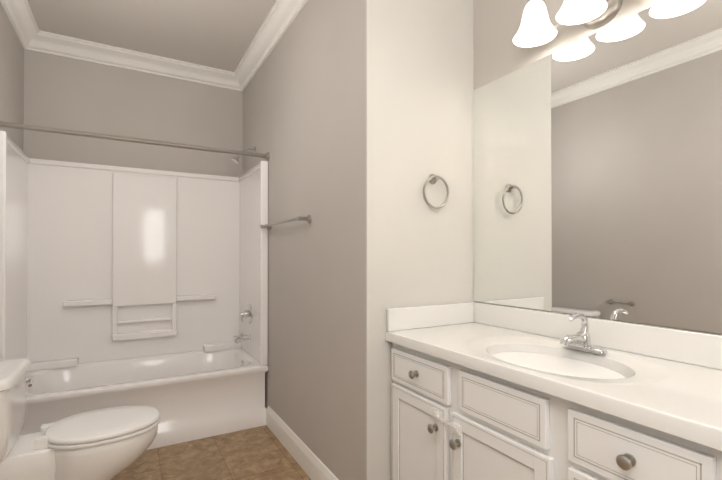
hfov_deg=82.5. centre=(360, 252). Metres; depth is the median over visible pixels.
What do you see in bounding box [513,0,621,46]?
sconce
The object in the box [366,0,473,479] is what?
wall
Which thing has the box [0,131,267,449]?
bathtub
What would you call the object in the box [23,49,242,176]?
wall
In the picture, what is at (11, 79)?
wall
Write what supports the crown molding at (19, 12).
attached to the wall at (11, 79)
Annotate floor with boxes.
[112,425,310,479]
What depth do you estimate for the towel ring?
1.92 m
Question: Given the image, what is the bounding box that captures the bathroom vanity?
[385,302,721,479]
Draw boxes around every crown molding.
[0,0,43,52]
[44,31,231,88]
[232,0,307,91]
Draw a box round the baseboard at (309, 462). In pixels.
[266,406,337,479]
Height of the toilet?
0.734 m
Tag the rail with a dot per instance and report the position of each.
(266, 156)
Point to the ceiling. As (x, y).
(219, 34)
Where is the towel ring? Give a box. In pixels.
[423,174,448,208]
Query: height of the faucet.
0.131 m
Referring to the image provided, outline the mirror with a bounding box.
[473,0,721,334]
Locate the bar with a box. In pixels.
[260,215,310,229]
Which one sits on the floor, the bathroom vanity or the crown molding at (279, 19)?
the bathroom vanity
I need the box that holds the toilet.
[0,358,159,479]
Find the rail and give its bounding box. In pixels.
[0,121,269,160]
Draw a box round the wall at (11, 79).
[0,2,23,150]
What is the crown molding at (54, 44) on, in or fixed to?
attached to the wall at (61, 92)
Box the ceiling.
[28,0,275,71]
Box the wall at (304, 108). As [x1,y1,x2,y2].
[242,0,365,479]
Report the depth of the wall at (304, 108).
2.22 m
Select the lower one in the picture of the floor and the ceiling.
the floor
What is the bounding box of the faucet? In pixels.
[560,313,606,353]
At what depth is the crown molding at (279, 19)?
2.88 m
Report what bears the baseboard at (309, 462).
attached to the wall at (304, 108)

